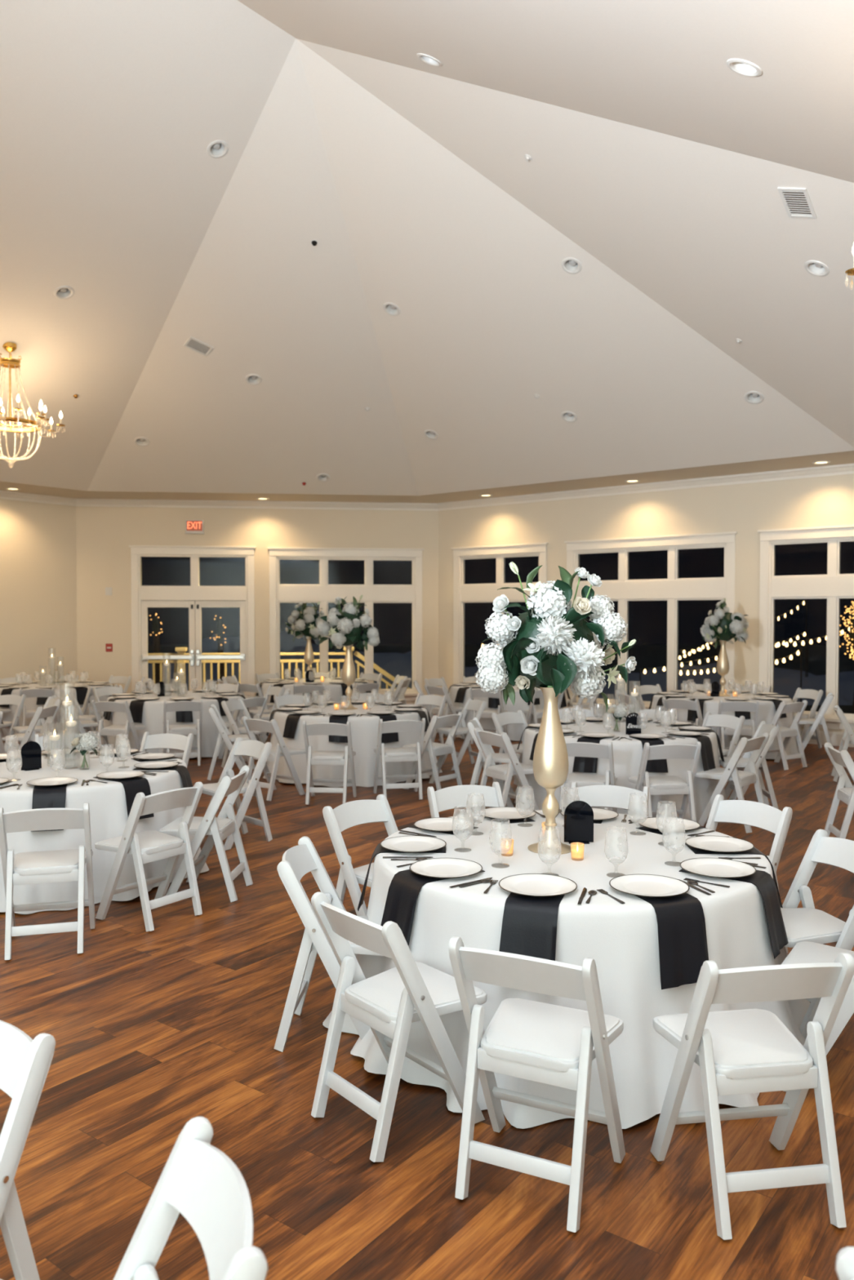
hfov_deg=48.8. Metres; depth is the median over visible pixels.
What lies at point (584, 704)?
folding chair
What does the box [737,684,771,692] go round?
folding chair
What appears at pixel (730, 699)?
dinner plate
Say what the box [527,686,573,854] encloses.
vase
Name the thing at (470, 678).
folding chair
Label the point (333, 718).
napkin
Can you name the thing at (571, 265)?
recessed light
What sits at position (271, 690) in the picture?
folding chair
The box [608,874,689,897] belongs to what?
dinner plate
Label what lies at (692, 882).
spoon
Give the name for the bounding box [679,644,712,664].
string lights
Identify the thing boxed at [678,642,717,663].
string lights
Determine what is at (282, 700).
folding chair
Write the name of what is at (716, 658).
string lights
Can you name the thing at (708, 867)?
dinner plate
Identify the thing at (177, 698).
dinner plate
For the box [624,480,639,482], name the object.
recessed light
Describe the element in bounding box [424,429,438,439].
recessed light
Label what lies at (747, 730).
folding chair
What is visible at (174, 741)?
folding chair
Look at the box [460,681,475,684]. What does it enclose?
dinner plate
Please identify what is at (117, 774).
dinner plate
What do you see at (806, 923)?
folding chair
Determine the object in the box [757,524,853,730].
window
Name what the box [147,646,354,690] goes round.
deck railing
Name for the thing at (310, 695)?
napkin
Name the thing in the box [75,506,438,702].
wall
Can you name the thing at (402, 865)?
fork
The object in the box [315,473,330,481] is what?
recessed light
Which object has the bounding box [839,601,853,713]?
lit tree
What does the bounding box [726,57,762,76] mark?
recessed light
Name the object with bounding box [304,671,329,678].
folding chair
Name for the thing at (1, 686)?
dinner plate
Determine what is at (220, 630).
lit tree
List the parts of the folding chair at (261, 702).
leg, leg, backrest, leg, leg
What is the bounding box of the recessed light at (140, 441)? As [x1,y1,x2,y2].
[133,436,150,446]
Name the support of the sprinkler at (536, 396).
attached to the ceiling
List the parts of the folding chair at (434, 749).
leg, seat, leg, leg, backrest, leg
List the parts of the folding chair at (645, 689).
leg, backrest, leg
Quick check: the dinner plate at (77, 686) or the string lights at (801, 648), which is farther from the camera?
the string lights at (801, 648)
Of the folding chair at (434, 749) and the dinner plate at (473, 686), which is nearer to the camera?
the folding chair at (434, 749)
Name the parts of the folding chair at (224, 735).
leg, leg, leg, seat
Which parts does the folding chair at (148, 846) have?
leg, seat, leg, backrest, leg, leg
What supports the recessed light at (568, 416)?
in the ceiling
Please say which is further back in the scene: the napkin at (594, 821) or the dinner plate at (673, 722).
the dinner plate at (673, 722)
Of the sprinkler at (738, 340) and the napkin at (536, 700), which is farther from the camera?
the napkin at (536, 700)
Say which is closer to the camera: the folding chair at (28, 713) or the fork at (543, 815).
the fork at (543, 815)
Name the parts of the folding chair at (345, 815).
leg, leg, backrest, seat, leg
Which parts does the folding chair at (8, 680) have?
backrest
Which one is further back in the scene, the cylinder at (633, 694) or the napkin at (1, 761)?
the cylinder at (633, 694)
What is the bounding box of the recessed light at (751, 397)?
[743,391,764,404]
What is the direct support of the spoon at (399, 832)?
on the tablecloth at (621, 940)
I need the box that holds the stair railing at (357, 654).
[353,650,410,688]
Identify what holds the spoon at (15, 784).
on the tablecloth at (108, 815)
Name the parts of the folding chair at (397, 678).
leg, backrest, leg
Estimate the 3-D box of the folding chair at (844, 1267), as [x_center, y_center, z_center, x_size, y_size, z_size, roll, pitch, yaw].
[0.800,1.430,1.269,0.526,0.836,0.480,1,2,25]
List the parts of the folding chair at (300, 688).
leg, backrest, leg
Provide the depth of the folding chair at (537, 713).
13.79 m
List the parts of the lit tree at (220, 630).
crown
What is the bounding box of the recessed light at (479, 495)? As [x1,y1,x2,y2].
[479,494,493,496]
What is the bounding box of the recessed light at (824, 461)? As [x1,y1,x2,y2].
[812,460,830,464]
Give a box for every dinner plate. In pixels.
[0,683,19,684]
[0,684,14,687]
[0,753,21,759]
[0,777,9,783]
[6,686,28,688]
[20,680,39,683]
[26,777,78,786]
[35,686,57,688]
[41,748,79,755]
[48,680,68,682]
[66,684,87,687]
[75,680,93,682]
[86,683,106,685]
[90,681,109,683]
[96,770,144,778]
[97,748,138,755]
[112,693,135,696]
[113,695,137,698]
[130,690,153,693]
[133,752,175,759]
[133,760,178,768]
[135,697,159,700]
[164,688,182,691]
[169,697,194,700]
[191,688,213,691]
[200,695,224,698]
[213,690,235,693]
[217,693,239,695]
[262,680,281,682]
[266,678,284,680]
[275,681,295,684]
[275,706,302,711]
[283,677,302,679]
[284,703,310,706]
[291,710,319,714]
[302,682,321,684]
[310,701,335,704]
[327,711,355,715]
[329,681,343,684]
[345,700,370,703]
[366,711,395,714]
[377,701,403,704]
[380,835,446,852]
[393,707,420,711]
[395,704,422,707]
[408,857,482,878]
[413,817,474,831]
[452,683,471,685]
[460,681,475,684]
[462,685,480,688]
[478,806,536,819]
[498,873,577,896]
[527,723,540,728]
[560,719,573,723]
[560,807,618,820]
[562,728,574,733]
[579,716,608,720]
[579,732,614,737]
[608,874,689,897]
[622,717,653,721]
[629,733,664,738]
[637,817,700,831]
[656,692,679,694]
[660,720,692,725]
[662,694,686,697]
[667,730,702,736]
[669,689,691,692]
[677,725,711,730]
[680,857,755,878]
[684,835,754,852]
[688,697,713,699]
[696,688,710,692]
[724,697,749,701]
[728,689,750,693]
[754,697,778,700]
[755,692,777,694]
[764,694,789,697]
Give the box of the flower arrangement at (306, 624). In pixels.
[285,601,324,642]
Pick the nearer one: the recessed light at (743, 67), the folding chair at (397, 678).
the recessed light at (743, 67)
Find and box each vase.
[79,751,88,768]
[302,635,315,681]
[339,644,357,710]
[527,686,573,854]
[612,719,618,730]
[716,640,730,696]
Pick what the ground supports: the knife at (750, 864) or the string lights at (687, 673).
the string lights at (687, 673)
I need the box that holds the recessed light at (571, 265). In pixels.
[561,257,582,274]
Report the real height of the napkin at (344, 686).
0.298 m
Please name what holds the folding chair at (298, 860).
on the floor
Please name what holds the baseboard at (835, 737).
attached to the wall at (744, 508)
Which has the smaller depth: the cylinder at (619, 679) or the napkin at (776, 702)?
the cylinder at (619, 679)
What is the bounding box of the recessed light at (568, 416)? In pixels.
[560,411,577,422]
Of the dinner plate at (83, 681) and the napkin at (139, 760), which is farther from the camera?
the dinner plate at (83, 681)
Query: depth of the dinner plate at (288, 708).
11.20 m
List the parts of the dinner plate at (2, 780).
dish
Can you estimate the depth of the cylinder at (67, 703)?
7.19 m
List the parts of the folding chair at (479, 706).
seat, leg, leg, leg, backrest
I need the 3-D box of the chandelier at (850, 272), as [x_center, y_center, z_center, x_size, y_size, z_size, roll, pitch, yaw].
[3.020,-2.344,5.143,1.276,1.502,1.293,0,1,0]
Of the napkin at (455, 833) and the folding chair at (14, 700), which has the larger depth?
the folding chair at (14, 700)
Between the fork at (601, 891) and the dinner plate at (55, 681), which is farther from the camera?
the dinner plate at (55, 681)
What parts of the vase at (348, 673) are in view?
stem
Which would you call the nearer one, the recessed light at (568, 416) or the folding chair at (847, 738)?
the folding chair at (847, 738)
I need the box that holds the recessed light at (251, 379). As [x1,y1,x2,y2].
[244,373,262,385]
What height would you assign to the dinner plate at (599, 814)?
0.018 m
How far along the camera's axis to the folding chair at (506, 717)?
10.29 m
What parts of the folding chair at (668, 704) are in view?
leg, backrest, leg, leg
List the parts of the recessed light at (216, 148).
lamp bulb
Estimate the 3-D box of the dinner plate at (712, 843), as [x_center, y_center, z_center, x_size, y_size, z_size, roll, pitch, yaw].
[1.405,0.987,4.526,0.318,0.018,0.318,0,1,-11]
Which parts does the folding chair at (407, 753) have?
leg, leg, seat, backrest, leg, leg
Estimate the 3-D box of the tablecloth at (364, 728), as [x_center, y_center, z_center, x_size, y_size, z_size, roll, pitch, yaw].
[-0.936,1.210,11.303,2.124,0.759,2.115,1,2,38]
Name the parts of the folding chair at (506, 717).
leg, backrest, seat, leg, leg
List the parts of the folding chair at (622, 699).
leg, backrest, leg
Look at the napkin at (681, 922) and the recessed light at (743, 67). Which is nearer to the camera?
the napkin at (681, 922)
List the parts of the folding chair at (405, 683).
leg, leg, leg, backrest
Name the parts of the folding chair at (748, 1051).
leg, leg, seat, backrest, leg, leg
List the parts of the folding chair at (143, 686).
leg, backrest, leg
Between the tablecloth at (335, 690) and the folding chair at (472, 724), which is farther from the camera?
the tablecloth at (335, 690)
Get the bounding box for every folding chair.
[0,675,27,684]
[0,694,26,753]
[0,708,10,741]
[0,711,3,726]
[0,803,95,959]
[0,1020,55,1279]
[2,702,60,753]
[12,696,61,742]
[19,687,57,733]
[35,731,92,751]
[49,675,79,681]
[51,695,98,733]
[55,689,102,751]
[74,684,118,733]
[91,699,144,751]
[92,684,124,738]
[94,781,203,932]
[108,675,131,693]
[113,1116,267,1279]
[133,680,150,691]
[139,731,193,765]
[140,676,151,689]
[150,682,182,691]
[159,764,253,902]
[163,699,202,765]
[192,737,272,850]
[207,704,249,780]
[208,682,239,693]
[217,679,227,684]
[217,694,268,761]
[221,697,266,768]
[222,675,257,716]
[235,682,273,718]
[241,715,305,800]
[248,684,284,737]
[253,688,290,741]
[255,672,279,684]
[273,693,309,708]
[273,835,382,1052]
[293,684,324,701]
[302,720,356,804]
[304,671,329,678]
[311,892,486,1162]
[322,794,398,915]
[351,681,380,700]
[351,692,386,702]
[359,672,382,693]
[373,718,425,799]
[386,674,407,699]
[386,677,411,703]
[402,711,462,790]
[413,680,445,717]
[414,693,447,743]
[424,676,449,715]
[424,684,465,741]
[426,782,503,817]
[435,697,486,770]
[448,936,625,1232]
[462,675,477,681]
[466,717,519,807]
[468,687,507,744]
[473,727,538,813]
[491,710,528,786]
[521,688,564,741]
[558,706,594,719]
[560,692,598,716]
[560,741,617,812]
[566,690,577,706]
[568,782,648,817]
[569,683,604,717]
[614,691,640,719]
[615,687,633,719]
[628,742,701,821]
[631,707,675,721]
[634,684,662,709]
[650,952,853,1239]
[662,697,710,727]
[680,683,711,691]
[694,732,769,833]
[702,711,744,782]
[705,794,792,953]
[715,699,759,757]
[718,720,777,808]
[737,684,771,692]
[755,700,807,769]
[780,829,853,1039]
[781,941,853,1091]
[791,687,822,748]
[792,692,834,753]
[823,742,853,838]
[831,705,853,782]
[835,1246,853,1279]
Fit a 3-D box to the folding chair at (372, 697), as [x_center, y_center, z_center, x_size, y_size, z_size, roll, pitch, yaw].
[-0.808,1.142,12.731,0.480,0.836,0.526,0,1,5]
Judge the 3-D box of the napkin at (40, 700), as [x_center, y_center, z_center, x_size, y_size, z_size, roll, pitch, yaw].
[-5.860,0.862,14.456,0.208,0.227,0.417,0,1,-14]
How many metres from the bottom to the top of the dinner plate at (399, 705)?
0.018 m
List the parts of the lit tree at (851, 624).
crown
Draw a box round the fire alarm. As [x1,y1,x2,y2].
[106,643,112,651]
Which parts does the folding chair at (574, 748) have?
leg, leg, backrest, seat, leg, leg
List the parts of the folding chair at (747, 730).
leg, leg, seat, backrest, leg, leg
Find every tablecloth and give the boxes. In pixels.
[0,681,113,738]
[0,730,5,753]
[0,750,208,914]
[99,690,244,758]
[258,678,368,720]
[262,702,442,787]
[322,809,809,1128]
[447,682,567,741]
[514,719,726,822]
[651,690,798,759]
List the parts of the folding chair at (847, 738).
leg, leg, leg, leg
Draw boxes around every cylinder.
[46,731,59,764]
[59,696,75,737]
[62,715,79,767]
[177,662,185,687]
[613,675,625,721]
[628,683,639,702]
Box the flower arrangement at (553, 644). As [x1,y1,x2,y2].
[475,561,636,712]
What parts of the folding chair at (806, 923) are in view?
leg, leg, seat, leg, backrest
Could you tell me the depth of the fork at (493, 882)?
3.88 m
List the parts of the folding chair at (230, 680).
backrest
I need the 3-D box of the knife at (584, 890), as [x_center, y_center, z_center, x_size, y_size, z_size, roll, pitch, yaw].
[0.620,1.018,3.744,0.019,0.004,0.233,0,1,15]
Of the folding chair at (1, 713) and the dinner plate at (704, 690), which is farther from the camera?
the dinner plate at (704, 690)
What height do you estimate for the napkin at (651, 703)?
0.298 m
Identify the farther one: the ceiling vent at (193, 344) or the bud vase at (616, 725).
the ceiling vent at (193, 344)
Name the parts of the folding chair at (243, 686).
leg, backrest, seat, leg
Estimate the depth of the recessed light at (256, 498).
17.30 m
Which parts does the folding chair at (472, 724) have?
backrest, leg, leg, seat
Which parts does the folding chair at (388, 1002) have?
leg, leg, backrest, leg, seat, leg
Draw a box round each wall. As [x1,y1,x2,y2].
[0,498,77,682]
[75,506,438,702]
[438,473,853,732]
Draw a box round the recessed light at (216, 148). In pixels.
[206,140,228,158]
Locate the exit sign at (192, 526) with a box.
[184,520,204,533]
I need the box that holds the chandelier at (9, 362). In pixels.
[0,342,65,460]
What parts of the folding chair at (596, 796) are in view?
leg, backrest, leg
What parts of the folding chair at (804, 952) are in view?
seat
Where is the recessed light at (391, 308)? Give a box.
[382,302,399,315]
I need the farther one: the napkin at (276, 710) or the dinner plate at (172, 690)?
the dinner plate at (172, 690)
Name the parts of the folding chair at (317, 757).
leg, leg, backrest, seat, leg, leg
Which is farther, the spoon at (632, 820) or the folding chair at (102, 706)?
the folding chair at (102, 706)
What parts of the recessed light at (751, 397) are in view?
lamp bulb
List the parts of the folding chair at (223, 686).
backrest, leg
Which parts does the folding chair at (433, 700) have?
leg, backrest, leg, leg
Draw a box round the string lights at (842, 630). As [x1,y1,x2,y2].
[773,626,849,646]
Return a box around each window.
[267,546,424,701]
[451,542,548,684]
[564,531,737,712]
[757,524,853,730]
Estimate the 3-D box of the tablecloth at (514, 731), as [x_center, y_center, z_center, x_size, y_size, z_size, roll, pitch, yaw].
[1.326,1.113,15.156,2.115,0.759,2.124,-1,2,-30]
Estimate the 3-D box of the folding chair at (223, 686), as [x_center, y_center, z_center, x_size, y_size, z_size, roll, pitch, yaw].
[-3.203,1.096,14.546,0.480,0.836,0.526,0,1,11]
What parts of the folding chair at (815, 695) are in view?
leg, backrest, leg, leg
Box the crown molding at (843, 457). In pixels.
[0,450,853,502]
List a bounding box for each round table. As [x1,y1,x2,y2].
[8,757,128,781]
[453,823,679,877]
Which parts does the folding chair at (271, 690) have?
seat, leg, leg, backrest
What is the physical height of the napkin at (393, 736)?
0.298 m
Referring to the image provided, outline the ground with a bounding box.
[147,644,853,713]
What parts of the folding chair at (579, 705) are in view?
leg, leg, leg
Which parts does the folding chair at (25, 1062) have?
backrest, leg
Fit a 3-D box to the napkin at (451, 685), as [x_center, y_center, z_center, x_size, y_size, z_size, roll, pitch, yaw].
[0.505,0.871,15.117,0.420,0.278,0.217,0,1,0]
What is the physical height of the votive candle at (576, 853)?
0.073 m
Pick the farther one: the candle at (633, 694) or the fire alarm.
the fire alarm
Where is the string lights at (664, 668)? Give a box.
[639,666,666,686]
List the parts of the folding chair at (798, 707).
seat, leg, leg, leg, backrest, leg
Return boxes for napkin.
[0,687,29,707]
[0,757,21,762]
[31,783,67,831]
[36,687,54,704]
[46,753,74,757]
[68,687,89,704]
[93,776,154,819]
[98,751,141,756]
[103,697,135,720]
[129,698,159,723]
[130,756,181,761]
[133,765,192,787]
[173,699,192,722]
[203,697,231,715]
[218,694,248,711]
[255,681,280,696]
[266,709,302,736]
[269,683,297,702]
[280,706,311,707]
[282,712,320,738]
[302,684,316,701]
[328,715,350,742]
[331,683,352,702]
[357,843,445,911]
[366,713,398,743]
[377,703,406,706]
[380,869,484,946]
[392,710,429,732]
[396,706,431,723]
[404,825,478,835]
[445,684,471,702]
[454,687,480,702]
[488,690,502,708]
[489,817,534,823]
[498,893,564,960]
[516,725,538,749]
[517,688,539,705]
[528,732,575,760]
[560,693,566,707]
[560,722,577,724]
[565,688,570,699]
[572,736,606,773]
[583,720,607,722]
[593,819,603,823]
[629,736,667,773]
[635,826,706,835]
[635,893,708,989]
[648,693,678,709]
[655,696,688,710]
[661,724,696,726]
[666,733,715,771]
[678,868,787,959]
[679,728,724,761]
[684,843,782,907]
[687,698,713,721]
[728,699,750,719]
[751,698,786,718]
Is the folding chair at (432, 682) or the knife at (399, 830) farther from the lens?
the folding chair at (432, 682)
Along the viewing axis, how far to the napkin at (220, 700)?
12.65 m
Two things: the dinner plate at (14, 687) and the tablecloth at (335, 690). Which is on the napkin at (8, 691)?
the dinner plate at (14, 687)
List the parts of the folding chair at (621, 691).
leg, leg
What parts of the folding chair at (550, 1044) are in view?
leg, leg, backrest, seat, leg, leg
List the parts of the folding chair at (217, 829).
seat, leg, leg, leg, backrest, leg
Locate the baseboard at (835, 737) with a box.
[445,703,853,746]
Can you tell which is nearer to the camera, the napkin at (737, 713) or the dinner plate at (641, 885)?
the dinner plate at (641, 885)
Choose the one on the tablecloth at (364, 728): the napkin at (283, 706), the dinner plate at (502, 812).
the napkin at (283, 706)
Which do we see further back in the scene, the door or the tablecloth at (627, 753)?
the door
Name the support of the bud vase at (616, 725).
on the tablecloth at (627, 753)
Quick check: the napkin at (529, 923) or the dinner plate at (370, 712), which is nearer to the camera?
the napkin at (529, 923)
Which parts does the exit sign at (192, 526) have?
plate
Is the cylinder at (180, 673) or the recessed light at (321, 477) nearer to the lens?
the cylinder at (180, 673)
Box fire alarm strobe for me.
[105,586,111,595]
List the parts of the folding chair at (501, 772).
leg, backrest, leg, leg, seat, leg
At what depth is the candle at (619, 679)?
9.90 m
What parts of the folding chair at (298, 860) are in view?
leg, backrest, leg, leg, seat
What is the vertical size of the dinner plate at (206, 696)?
0.018 m
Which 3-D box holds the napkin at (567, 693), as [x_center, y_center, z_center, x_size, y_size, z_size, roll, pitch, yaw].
[2.094,0.845,15.136,0.417,0.227,0.208,0,1,-1]
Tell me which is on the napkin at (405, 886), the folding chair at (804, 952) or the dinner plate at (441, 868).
the dinner plate at (441, 868)
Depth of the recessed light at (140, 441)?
15.19 m
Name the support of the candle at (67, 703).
on the cylinder at (67, 703)
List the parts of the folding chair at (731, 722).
leg, backrest, seat, leg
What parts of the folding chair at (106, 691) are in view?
leg, leg, backrest, leg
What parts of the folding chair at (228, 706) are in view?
leg, backrest, seat, leg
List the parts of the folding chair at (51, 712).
seat, leg, leg, backrest, leg, leg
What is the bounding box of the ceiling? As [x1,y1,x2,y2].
[0,0,853,495]
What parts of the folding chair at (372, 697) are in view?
leg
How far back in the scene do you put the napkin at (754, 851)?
4.43 m
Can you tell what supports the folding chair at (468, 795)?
on the floor
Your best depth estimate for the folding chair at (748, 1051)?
2.95 m
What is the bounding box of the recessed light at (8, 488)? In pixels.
[5,487,21,489]
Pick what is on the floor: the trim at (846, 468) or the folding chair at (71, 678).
the folding chair at (71, 678)
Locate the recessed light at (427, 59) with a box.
[417,53,442,66]
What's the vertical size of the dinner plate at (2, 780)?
0.018 m
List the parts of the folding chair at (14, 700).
seat, backrest, leg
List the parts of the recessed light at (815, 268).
lamp bulb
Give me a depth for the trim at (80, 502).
17.73 m
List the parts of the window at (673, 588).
sill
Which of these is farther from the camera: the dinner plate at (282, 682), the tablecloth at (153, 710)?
the dinner plate at (282, 682)
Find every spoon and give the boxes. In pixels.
[0,783,18,789]
[391,857,426,861]
[398,831,426,835]
[458,879,492,888]
[462,814,475,821]
[585,889,596,903]
[627,817,649,822]
[687,880,715,893]
[720,857,758,865]
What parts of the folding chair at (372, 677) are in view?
backrest, leg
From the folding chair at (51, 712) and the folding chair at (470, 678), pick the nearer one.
the folding chair at (51, 712)
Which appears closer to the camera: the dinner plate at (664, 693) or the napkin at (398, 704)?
the napkin at (398, 704)
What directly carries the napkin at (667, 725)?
on the tablecloth at (627, 753)
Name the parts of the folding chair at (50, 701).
seat, leg, leg, leg, backrest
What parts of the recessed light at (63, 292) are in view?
lamp bulb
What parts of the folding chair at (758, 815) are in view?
leg, backrest, leg, leg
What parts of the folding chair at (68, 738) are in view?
leg, backrest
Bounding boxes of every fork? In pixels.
[87,779,107,782]
[396,862,413,867]
[483,880,497,893]
[532,809,545,817]
[596,888,624,903]
[621,814,626,822]
[683,878,729,887]
[687,830,714,836]
[718,857,760,859]
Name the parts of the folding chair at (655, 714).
leg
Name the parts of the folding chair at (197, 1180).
leg, leg, backrest, leg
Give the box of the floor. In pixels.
[0,713,853,1279]
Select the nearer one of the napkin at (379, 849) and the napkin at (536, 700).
the napkin at (379, 849)
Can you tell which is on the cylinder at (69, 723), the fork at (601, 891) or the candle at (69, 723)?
the candle at (69, 723)
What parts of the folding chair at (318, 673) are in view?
backrest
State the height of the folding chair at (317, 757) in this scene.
0.836 m
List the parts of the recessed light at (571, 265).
lamp bulb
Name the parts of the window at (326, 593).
sill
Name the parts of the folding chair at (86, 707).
leg, leg, backrest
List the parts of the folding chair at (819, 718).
seat, leg, leg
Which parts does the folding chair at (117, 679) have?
backrest, leg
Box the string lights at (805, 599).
[774,599,807,676]
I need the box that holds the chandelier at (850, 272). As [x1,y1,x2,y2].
[844,243,853,281]
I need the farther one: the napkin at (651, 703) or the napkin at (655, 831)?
the napkin at (651, 703)
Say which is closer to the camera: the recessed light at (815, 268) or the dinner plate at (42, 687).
the recessed light at (815, 268)
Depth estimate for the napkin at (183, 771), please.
6.90 m
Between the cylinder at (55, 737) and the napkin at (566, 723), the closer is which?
the cylinder at (55, 737)
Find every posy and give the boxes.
[70,731,98,755]
[607,702,628,720]
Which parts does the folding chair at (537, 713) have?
leg, seat, leg, backrest, leg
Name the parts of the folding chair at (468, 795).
leg, backrest, leg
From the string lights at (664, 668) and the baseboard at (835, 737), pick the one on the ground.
the string lights at (664, 668)
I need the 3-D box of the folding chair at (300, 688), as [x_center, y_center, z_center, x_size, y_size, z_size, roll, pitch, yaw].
[-1.847,1.090,14.780,0.480,0.836,0.526,0,1,-4]
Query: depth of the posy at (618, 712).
9.05 m
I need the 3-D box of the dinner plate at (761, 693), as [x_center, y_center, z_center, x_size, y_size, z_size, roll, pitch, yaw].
[4.826,0.764,13.376,0.318,0.018,0.318,0,1,3]
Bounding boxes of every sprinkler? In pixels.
[72,393,78,398]
[311,240,317,245]
[524,154,532,161]
[533,394,539,399]
[734,338,742,343]
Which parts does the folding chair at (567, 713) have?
leg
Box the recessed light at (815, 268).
[804,260,829,276]
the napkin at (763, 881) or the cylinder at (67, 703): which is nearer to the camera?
the napkin at (763, 881)
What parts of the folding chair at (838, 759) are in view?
leg, backrest, leg, seat, leg, leg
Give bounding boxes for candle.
[49,731,59,740]
[62,696,72,706]
[66,715,76,726]
[500,839,513,853]
[571,844,583,857]
[616,675,622,681]
[631,688,638,696]
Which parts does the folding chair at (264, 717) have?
seat, leg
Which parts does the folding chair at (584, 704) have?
leg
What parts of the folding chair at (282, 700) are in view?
leg, backrest, leg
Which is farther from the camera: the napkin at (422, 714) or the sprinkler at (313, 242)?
the sprinkler at (313, 242)
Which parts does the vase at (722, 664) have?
stem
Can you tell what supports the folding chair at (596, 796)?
on the floor
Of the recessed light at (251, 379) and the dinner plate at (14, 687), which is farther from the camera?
the dinner plate at (14, 687)
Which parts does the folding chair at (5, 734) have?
leg, seat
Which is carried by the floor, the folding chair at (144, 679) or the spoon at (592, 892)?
the folding chair at (144, 679)
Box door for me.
[128,545,256,695]
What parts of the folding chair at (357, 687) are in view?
leg, backrest, leg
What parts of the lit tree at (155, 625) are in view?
crown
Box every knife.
[382,856,432,857]
[399,830,435,836]
[448,877,492,888]
[466,813,481,822]
[577,887,586,904]
[678,879,711,894]
[750,864,765,868]
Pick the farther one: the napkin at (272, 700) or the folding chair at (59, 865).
the napkin at (272, 700)
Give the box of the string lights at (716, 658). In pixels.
[680,655,717,666]
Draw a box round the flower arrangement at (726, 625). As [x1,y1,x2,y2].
[699,598,748,648]
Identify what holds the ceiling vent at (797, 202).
in the ceiling
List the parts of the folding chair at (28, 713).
leg, leg, backrest, leg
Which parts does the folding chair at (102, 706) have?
leg, leg, backrest, seat, leg, leg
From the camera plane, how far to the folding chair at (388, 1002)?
3.42 m
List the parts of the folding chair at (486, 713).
leg, leg, backrest, seat, leg, leg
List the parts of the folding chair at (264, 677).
leg, backrest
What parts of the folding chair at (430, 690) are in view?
leg, backrest, leg, leg, seat, leg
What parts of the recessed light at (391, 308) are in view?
lamp bulb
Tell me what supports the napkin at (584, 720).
on the tablecloth at (627, 753)
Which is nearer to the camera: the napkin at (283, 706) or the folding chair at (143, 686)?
the napkin at (283, 706)
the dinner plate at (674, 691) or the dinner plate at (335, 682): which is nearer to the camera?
the dinner plate at (674, 691)
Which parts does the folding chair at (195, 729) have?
leg, leg, seat, backrest, leg, leg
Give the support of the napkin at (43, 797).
on the tablecloth at (108, 815)
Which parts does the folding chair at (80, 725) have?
backrest, leg, leg, leg, leg, seat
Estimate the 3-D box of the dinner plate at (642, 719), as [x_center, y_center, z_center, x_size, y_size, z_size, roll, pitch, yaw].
[2.236,0.850,9.984,0.318,0.018,0.318,1,2,38]
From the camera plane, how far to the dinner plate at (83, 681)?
15.97 m
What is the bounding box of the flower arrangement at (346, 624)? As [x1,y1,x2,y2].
[315,594,379,653]
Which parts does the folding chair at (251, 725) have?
leg, leg, backrest, leg, seat, leg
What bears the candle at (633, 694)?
on the cylinder at (633, 694)
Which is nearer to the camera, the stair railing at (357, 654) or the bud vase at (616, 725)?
the bud vase at (616, 725)
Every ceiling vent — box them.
[182,336,213,356]
[777,186,816,218]
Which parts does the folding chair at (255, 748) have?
seat, leg, leg, leg, backrest, leg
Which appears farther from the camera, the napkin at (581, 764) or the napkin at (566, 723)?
the napkin at (566, 723)
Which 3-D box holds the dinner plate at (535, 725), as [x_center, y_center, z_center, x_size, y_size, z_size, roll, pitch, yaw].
[1.169,0.864,9.441,0.318,0.018,0.318,0,1,5]
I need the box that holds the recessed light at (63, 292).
[53,285,74,299]
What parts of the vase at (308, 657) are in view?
stem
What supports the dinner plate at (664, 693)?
on the napkin at (651, 703)
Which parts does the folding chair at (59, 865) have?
leg, leg, backrest, seat, leg, leg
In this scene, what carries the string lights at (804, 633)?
on the ground
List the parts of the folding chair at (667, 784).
leg, leg, seat, backrest, leg, leg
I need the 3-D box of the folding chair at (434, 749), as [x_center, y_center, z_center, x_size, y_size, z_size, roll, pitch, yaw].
[0.063,1.204,10.250,0.526,0.836,0.480,1,2,38]
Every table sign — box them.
[21,741,41,771]
[157,681,164,696]
[305,670,314,682]
[564,800,593,844]
[625,712,640,734]
[710,681,719,697]
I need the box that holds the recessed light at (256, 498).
[256,497,269,499]
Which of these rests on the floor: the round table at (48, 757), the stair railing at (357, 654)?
the round table at (48, 757)
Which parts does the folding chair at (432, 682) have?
leg, backrest, leg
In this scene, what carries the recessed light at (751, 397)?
in the ceiling
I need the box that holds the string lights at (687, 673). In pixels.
[677,666,716,675]
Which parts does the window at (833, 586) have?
sill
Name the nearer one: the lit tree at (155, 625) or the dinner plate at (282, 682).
the dinner plate at (282, 682)
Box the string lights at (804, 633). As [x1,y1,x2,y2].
[773,629,808,676]
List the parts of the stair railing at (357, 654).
rail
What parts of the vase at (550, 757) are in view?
stem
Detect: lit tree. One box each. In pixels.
[150,613,162,684]
[209,615,226,684]
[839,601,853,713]
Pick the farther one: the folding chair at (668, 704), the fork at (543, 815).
the folding chair at (668, 704)
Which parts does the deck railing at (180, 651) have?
post, rail, rail, post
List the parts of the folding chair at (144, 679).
backrest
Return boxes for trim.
[0,490,76,506]
[75,498,438,511]
[436,463,853,511]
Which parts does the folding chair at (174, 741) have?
leg, backrest, leg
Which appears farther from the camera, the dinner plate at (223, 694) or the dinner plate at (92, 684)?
the dinner plate at (92, 684)
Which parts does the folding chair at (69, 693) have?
backrest, leg, leg, leg, seat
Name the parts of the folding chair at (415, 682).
leg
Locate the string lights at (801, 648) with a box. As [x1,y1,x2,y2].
[773,646,802,702]
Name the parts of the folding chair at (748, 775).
leg, seat, leg, leg, backrest, leg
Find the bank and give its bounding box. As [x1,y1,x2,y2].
[147,631,853,705]
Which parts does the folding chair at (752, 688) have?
backrest, leg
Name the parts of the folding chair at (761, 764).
seat, leg, leg, leg, backrest, leg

